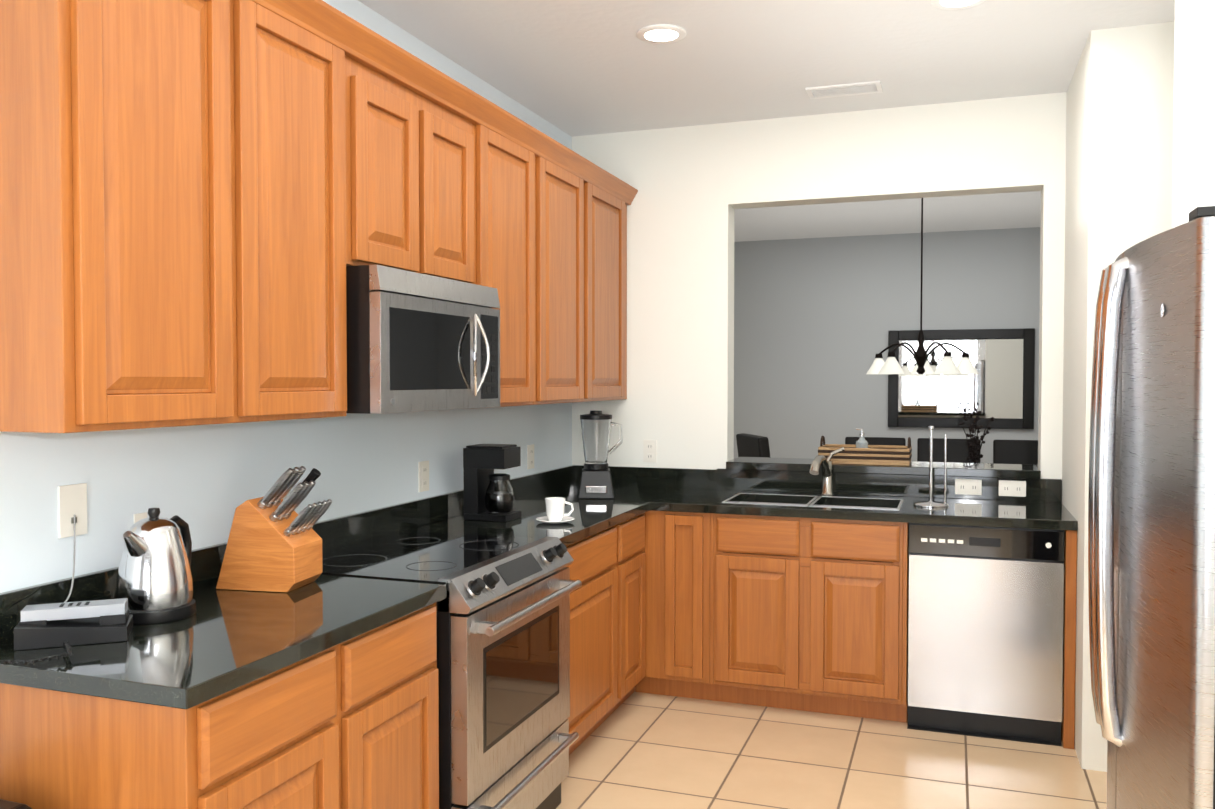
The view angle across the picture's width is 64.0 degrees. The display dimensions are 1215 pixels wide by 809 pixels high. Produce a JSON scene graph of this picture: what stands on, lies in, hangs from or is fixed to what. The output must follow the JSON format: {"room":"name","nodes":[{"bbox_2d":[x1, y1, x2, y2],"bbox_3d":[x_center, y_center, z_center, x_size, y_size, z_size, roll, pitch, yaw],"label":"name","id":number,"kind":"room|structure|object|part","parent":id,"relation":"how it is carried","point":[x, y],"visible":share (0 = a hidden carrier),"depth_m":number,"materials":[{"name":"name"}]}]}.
{"room":"kitchen","nodes":[
{"label":"kitchen","id":0,"kind":"room"},
{"bbox_2d":[0,0,571,592],"bbox_3d":[-1.515,0.045,1.726,0.150,2.770,7.480,1,2,20],"label":"wall","id":1,"kind":"structure","parent":0,"point":[204,482],"depth_m":2.79,"materials":[{"name":"white paint"}]},
{"bbox_2d":[58,483,86,537],"bbox_3d":[-1.243,0.246,2.260,0.008,0.120,0.075,1,2,20],"label":"phone jack","id":2,"kind":"object","parent":1,"relation":"attached to","point":[72,500],"visible":0.98,"depth_m":2.25,"materials":[{"name":"white plastic"}]},
{"bbox_2d":[0,0,267,432],"bbox_3d":[-1.097,-0.472,2.169,0.330,1.040,0.540,1,2,20],"label":"upper cabinet","id":3,"kind":"object","parent":1,"relation":"attached to","point":[204,204],"depth_m":2.01,"materials":[{"name":"brown wood"}]},
{"bbox_2d":[133,512,146,522],"bbox_3d":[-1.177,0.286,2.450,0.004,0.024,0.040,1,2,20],"label":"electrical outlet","id":4,"kind":"object","parent":1,"relation":"attached to","point":[138,517],"visible":0.71,"depth_m":2.44,"materials":[{"name":"white plastic"}]},
{"bbox_2d":[264,0,359,420],"bbox_3d":[-0.966,-0.481,2.536,0.330,1.040,0.539,1,2,20],"label":"upper cabinet","id":5,"kind":"object","parent":1,"relation":"attached to","point":[314,69],"depth_m":2.56,"materials":[{"name":"brown wood"}]},
{"bbox_2d":[356,40,439,276],"bbox_3d":[-0.798,-0.708,3.002,0.330,0.610,0.460,1,2,20],"label":"upper cabinet","id":6,"kind":"object","parent":1,"relation":"attached to","point":[400,109],"depth_m":2.97,"materials":[{"name":"brown wood"}]},
{"bbox_2d":[346,265,499,413],"bbox_3d":[-0.687,-0.193,3.140,0.455,0.417,0.762,1,2,20],"label":"microwave","id":7,"kind":"object","parent":6,"relation":"attached to","point":[417,342],"visible":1,"depth_m":2.91,"materials":[{"name":"silver metal"}]},
{"bbox_3d":[-0.430,-0.166,3.239,0.036,0.273,0.107,1,2,20],"label":"microwave handle","id":8,"kind":"part","parent":7,"relation":"part of","materials":[{"name":"silver metal"}]},
{"bbox_2d":[418,461,428,491],"bbox_3d":[-0.709,0.278,3.760,0.008,0.116,0.072,1,2,20],"label":"electrical outlet","id":9,"kind":"object","parent":1,"relation":"attached to","point":[423,475],"visible":1,"depth_m":3.75,"materials":[{"name":"white plastic"}]},
{"bbox_2d":[440,88,483,285],"bbox_3d":[-0.694,-0.716,3.293,0.330,0.610,0.459,1,2,20],"label":"upper cabinet","id":10,"kind":"object","parent":1,"relation":"attached to","point":[461,125],"depth_m":3.35,"materials":[{"name":"brown wood"}]},
{"bbox_2d":[470,112,543,408],"bbox_3d":[-0.528,-0.513,3.765,0.330,1.040,0.530,1,2,20],"label":"upper cabinet","id":11,"kind":"object","parent":1,"relation":"attached to","point":[513,163],"depth_m":3.77,"materials":[{"name":"brown wood"}]},
{"bbox_2d":[527,444,533,468],"bbox_3d":[-0.371,0.253,4.711,0.008,0.116,0.072,1,2,20],"label":"electrical outlet","id":12,"kind":"object","parent":1,"relation":"attached to","point":[530,456],"visible":1,"depth_m":4.70,"materials":[{"name":"white plastic"}]},
{"bbox_2d":[544,148,591,403],"bbox_3d":[-0.347,-0.526,4.274,0.330,1.040,0.550,1,2,20],"label":"upper cabinet","id":13,"kind":"object","parent":1,"relation":"attached to","point":[567,188],"depth_m":4.27,"materials":[{"name":"brown wood"}]},
{"bbox_2d":[592,176,634,400],"bbox_3d":[-0.145,-0.540,4.842,0.330,1.040,0.657,1,2,20],"label":"upper cabinet","id":14,"kind":"object","parent":1,"relation":"attached to","point":[609,205],"depth_m":4.78,"materials":[{"name":"brown wood"}]},
{"bbox_2d":[358,0,1174,241],"bbox_3d":[0.509,-1.411,3.277,5.800,0.060,11.830,1,2,20],"label":"ceiling","id":15,"kind":"structure","parent":0,"point":[572,68],"depth_m":3.94,"materials":[{"name":"grey paint"}]},
{"bbox_2d":[636,24,686,43],"bbox_3d":[0.202,-1.385,3.637,0.188,0.010,0.188,1,2,20],"label":"recessed light","id":16,"kind":"object","parent":15,"relation":"in","point":[661,34],"visible":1,"depth_m":3.63,"materials":[{"name":"white"}]},
{"bbox_2d":[805,80,882,98],"bbox_3d":[1.057,-1.402,4.340,0.320,0.011,0.160,1,2,20],"label":"ceiling vent","id":17,"kind":"object","parent":15,"relation":"in","point":[851,89],"visible":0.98,"depth_m":4.32,"materials":[{"name":"white metal"}]},
{"bbox_2d":[866,198,978,374],"bbox_3d":[2.151,-0.837,6.649,0.747,1.260,0.721,1,2,20],"label":"chandelier","id":18,"kind":"object","parent":15,"relation":"hanging from","point":[891,365],"visible":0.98,"depth_m":6.60,"materials":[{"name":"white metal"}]},
{"bbox_2d":[931,0,984,9],"bbox_3d":[1.194,-1.376,3.294,0.188,0.010,0.188,1,2,20],"label":"recessed light","id":19,"kind":"object","parent":15,"relation":"in","point":[951,4],"visible":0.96,"depth_m":3.34,"materials":[{"name":"white"}]},
{"bbox_2d":[572,92,1066,478],"bbox_3d":[1.318,-0.033,4.766,3.450,2.770,0.150,1,2,20],"label":"wall","id":20,"kind":"structure","parent":0,"point":[695,186],"depth_m":4.92,"materials":[{"name":"white paint"}]},
{"bbox_2d":[643,440,656,461],"bbox_3d":[0.222,0.244,5.078,0.072,0.116,0.008,1,2,20],"label":"electrical outlet","id":21,"kind":"object","parent":20,"relation":"attached to","point":[649,450],"visible":1,"depth_m":5.08,"materials":[{"name":"white plastic"}]},
{"bbox_2d":[726,457,1040,478],"bbox_3d":[1.339,0.310,4.818,1.456,0.038,0.335,1,2,20],"label":"bar","id":22,"kind":"object","parent":20,"relation":"on","point":[1021,471],"visible":0.92,"depth_m":4.68,"materials":[{"name":"black stone"}]},
{"bbox_2d":[818,435,911,465],"bbox_3d":[1.285,0.223,4.843,0.434,0.131,0.264,1,2,20],"label":"wooden crate","id":23,"kind":"object","parent":22,"relation":"on","point":[883,455],"visible":0.94,"depth_m":4.73,"materials":[{"name":"brown wood"}]},
{"bbox_2d":[856,428,867,447],"bbox_3d":[1.279,0.197,4.886,0.060,0.154,0.060,1,2,20],"label":"soap bottle","id":24,"kind":"object","parent":23,"relation":"in","point":[861,442],"visible":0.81,"depth_m":4.87,"materials":[{"name":"white"}]},
{"bbox_2d":[556,687,1106,808],"bbox_3d":[0.509,1.419,3.350,5.800,0.060,11.830,1,2,20],"label":"floor","id":25,"kind":"structure","parent":0,"point":[637,750],"depth_m":3.71,"materials":[{"name":"beige tile"}]},
{"bbox_2d":[0,799,31,808],"bbox_3d":[-1.230,1.085,1.736,0.308,0.690,0.308,1,2,20],"label":"trash bin","id":26,"kind":"object","parent":25,"relation":"on","point":[5,804],"visible":1,"depth_m":1.79,"materials":[{"name":"black plastic"}]},
{"bbox_2d":[0,630,371,808],"bbox_3d":[-0.961,0.981,2.157,0.618,0.876,0.539,1,2,20],"label":"base cabinet","id":27,"kind":"object","parent":25,"relation":"on","point":[298,735],"depth_m":1.92,"materials":[{"name":"brown wood"}]},
{"bbox_2d":[372,602,438,808],"bbox_3d":[-0.831,0.972,2.522,0.618,0.876,0.539,1,2,20],"label":"base cabinet","id":28,"kind":"object","parent":25,"relation":"on","point":[405,685],"depth_m":2.49,"materials":[{"name":"brown wood"}]},
{"bbox_2d":[322,530,581,808],"bbox_3d":[-0.540,0.931,3.116,0.723,0.927,0.766,1,2,20],"label":"range","id":29,"kind":"object","parent":25,"relation":"on","point":[506,739],"visible":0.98,"depth_m":2.93,"materials":[{"name":"silver metal"}]},
{"bbox_2d":[566,522,623,754],"bbox_3d":[-0.360,0.938,3.844,0.618,0.876,0.713,1,2,20],"label":"base cabinet","id":30,"kind":"object","parent":25,"relation":"on","point":[597,606],"depth_m":3.83,"materials":[{"name":"brown wood"}]},
{"bbox_2d":[624,510,651,700],"bbox_3d":[-0.170,0.924,4.379,0.618,0.876,0.423,1,2,20],"label":"base cabinet","id":31,"kind":"object","parent":25,"relation":"on","point":[637,529],"depth_m":4.33,"materials":[{"name":"brown wood"}]},
{"bbox_2d":[652,501,759,703],"bbox_3d":[0.175,0.913,4.787,0.993,0.876,0.618,1,2,20],"label":"base cabinet","id":32,"kind":"object","parent":25,"relation":"on","point":[706,566],"depth_m":4.38,"materials":[{"name":"brown wood"}]},
{"bbox_2d":[0,471,651,708],"bbox_3d":[-0.474,0.439,3.493,0.630,0.138,3.468,1,2,20],"label":"countertop","id":33,"kind":"structure","parent":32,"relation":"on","point":[220,641],"depth_m":2.28,"materials":[{"name":"stone"}]},
{"bbox_2d":[0,515,132,664],"bbox_3d":[-1.167,0.383,2.049,0.282,0.245,0.357,1,2,20],"label":"phone","id":34,"kind":"object","parent":33,"relation":"on","point":[66,625],"visible":1,"depth_m":2.06,"materials":[{"name":"black plastic"}]},
{"bbox_3d":[-1.118,0.495,1.929,0.109,0.012,0.158,1,2,20],"label":"cord","id":35,"kind":"part","parent":34,"relation":"part of","materials":[{"name":"black plastic"}]},
{"bbox_2d":[115,508,195,624],"bbox_3d":[-1.065,0.371,2.314,0.180,0.256,0.243,1,2,20],"label":"kettle","id":36,"kind":"object","parent":33,"relation":"on","point":[154,582],"visible":0.98,"depth_m":2.24,"materials":[{"name":"stainless steel"},{"name":"black plastic"}]},
{"bbox_2d":[216,466,331,591],"bbox_3d":[-0.895,0.328,2.631,0.270,0.325,0.152,0,2,12],"label":"knife block","id":37,"kind":"object","parent":33,"relation":"on","point":[274,543],"visible":1,"depth_m":2.57,"materials":[{"name":"brown wood"}]},
{"bbox_2d":[463,444,520,521],"bbox_3d":[-0.457,0.310,3.916,0.185,0.295,0.177,1,2,20],"label":"coffee maker","id":38,"kind":"object","parent":33,"relation":"on","point":[488,494],"visible":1,"depth_m":3.85,"materials":[{"name":"black plastic"}]},
{"bbox_2d":[536,497,574,523],"bbox_3d":[-0.204,0.414,3.796,0.152,0.094,0.152,1,2,20],"label":"coffee cup","id":39,"kind":"object","parent":33,"relation":"on","point":[555,508],"visible":1,"depth_m":3.77,"materials":[{"name":"white ceramic"}]},
{"bbox_2d":[548,447,1077,530],"bbox_3d":[0.848,0.428,4.529,2.366,0.436,0.630,1,2,20],"label":"countertop","id":40,"kind":"structure","parent":32,"relation":"on","point":[814,493],"depth_m":4.56,"materials":[{"name":"stone"}]},
{"bbox_2d":[578,410,621,498],"bbox_3d":[-0.034,0.234,4.628,0.210,0.410,0.172,0,1,0],"label":"blender","id":41,"kind":"object","parent":40,"relation":"on","point":[596,482],"visible":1,"depth_m":4.57,"materials":[{"name":"black plastic"}]},
{"bbox_2d":[580,410,621,463],"bbox_3d":[-0.035,0.154,4.620,0.194,0.250,0.153,1,2,20],"label":"jar","id":42,"kind":"object","parent":41,"relation":"on","point":[595,426],"depth_m":4.58,"materials":[{"name":"clear glass"}]},
{"bbox_2d":[809,447,844,495],"bbox_3d":[1.038,0.325,4.588,0.131,0.233,0.306,1,2,20],"label":"faucet","id":43,"kind":"object","parent":40,"relation":"on","point":[826,482],"depth_m":4.69,"materials":[{"name":"silver metal"}]},
{"bbox_2d":[913,426,948,507],"bbox_3d":[1.432,0.270,4.303,0.150,0.355,0.150,1,2,20],"label":"paper towel holder","id":44,"kind":"object","parent":40,"relation":"on","point":[930,503],"visible":1,"depth_m":4.29,"materials":[{"name":"silver metal"}]},
{"bbox_2d":[955,479,981,494],"bbox_3d":[1.684,0.385,4.538,0.116,0.072,0.008,1,2,20],"label":"outlet","id":45,"kind":"object","parent":40,"relation":"attached to","point":[968,486],"visible":1,"depth_m":4.54,"materials":[{"name":"white plastic"}]},
{"bbox_2d":[999,480,1025,496],"bbox_3d":[1.863,0.387,4.474,0.116,0.072,0.008,1,2,20],"label":"outlet","id":46,"kind":"object","parent":40,"relation":"attached to","point":[1012,488],"visible":1,"depth_m":4.47,"materials":[{"name":"white plastic"}]},
{"bbox_2d":[736,433,770,457],"bbox_3d":[1.158,0.754,6.303,0.540,1.118,0.460,0,1,-10],"label":"dining chair","id":47,"kind":"object","parent":25,"relation":"on","point":[749,445],"visible":0.08,"depth_m":6.15,"materials":[{"name":"black leather"}]},
{"bbox_2d":[845,437,905,445],"bbox_3d":[2.045,0.772,7.500,0.460,1.018,0.528,1,2,20],"label":"dining chair","id":48,"kind":"object","parent":25,"relation":"on","point":[881,441],"visible":0.08,"depth_m":7.66,"materials":[{"name":"black leather"}]},
{"bbox_2d":[917,438,980,462],"bbox_3d":[2.563,0.777,7.315,0.460,1.018,0.528,1,2,20],"label":"dining chair","id":49,"kind":"object","parent":25,"relation":"on","point":[957,450],"visible":0.04,"depth_m":7.49,"materials":[{"name":"black leather"}]},
{"bbox_2d":[907,523,1064,745],"bbox_3d":[1.637,0.929,4.250,0.595,0.872,0.595,1,2,20],"label":"dishwasher","id":50,"kind":"object","parent":25,"relation":"on","point":[985,627],"visible":0.94,"depth_m":3.98,"materials":[{"name":"silver metal"}]},
{"bbox_2d":[993,439,1037,464],"bbox_3d":[3.081,0.782,7.131,0.460,1.018,0.528,1,2,20],"label":"dining chair","id":51,"kind":"object","parent":25,"relation":"on","point":[1015,451],"visible":0.02,"depth_m":7.32,"materials":[{"name":"black leather"}]},
{"bbox_2d":[1062,21,1174,771],"bbox_3d":[2.357,-0.011,3.881,0.900,2.770,0.819,1,2,20],"label":"wall block","id":52,"kind":"object","parent":25,"relation":"on","point":[1119,141],"visible":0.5,"depth_m":3.62,"materials":[{"name":"white paint"}]},
{"bbox_2d":[1088,206,1214,808],"bbox_3d":[1.445,0.544,1.943,0.869,1.761,0.910,1,2,20],"label":"refrigerator","id":53,"kind":"object","parent":25,"relation":"on","point":[1151,545],"visible":1,"depth_m":1.80,"materials":[{"name":"grey metal"}]},
{"bbox_3d":[2.310,0.925,6.609,1.700,0.760,0.960,1,2,20],"label":"dining table","id":54,"kind":"object","parent":25,"relation":"on","visible":0},
{"bbox_2d":[959,410,993,462],"bbox_3d":[2.459,0.291,6.484,0.224,0.511,0.246,1,2,20],"label":"plant","id":55,"kind":"object","parent":54,"relation":"on","point":[973,452],"visible":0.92,"depth_m":6.49,"materials":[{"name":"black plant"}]},
{"bbox_2d":[734,227,1040,462],"bbox_3d":[2.467,-0.137,8.813,5.800,2.770,0.150,1,2,20],"label":"wall","id":56,"kind":"structure","parent":0,"point":[816,320],"depth_m":8.81,"materials":[{"name":"grey paint"}]},
{"bbox_2d":[888,328,1034,428],"bbox_3d":[3.077,-0.224,8.496,1.200,0.860,0.035,1,2,20],"label":"wall mirror","id":57,"kind":"object","parent":56,"relation":"attached to","point":[999,387],"visible":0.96,"depth_m":8.47,"materials":[{"name":"black mirror"}]},
{"bbox_2d":[1172,0,1214,227],"bbox_3d":[1.784,0.028,2.393,0.680,2.770,0.150,1,2,20],"label":"wall","id":58,"kind":"structure","parent":0,"point":[1193,185],"depth_m":2.41,"materials":[{"name":"white paint"}]}
]}

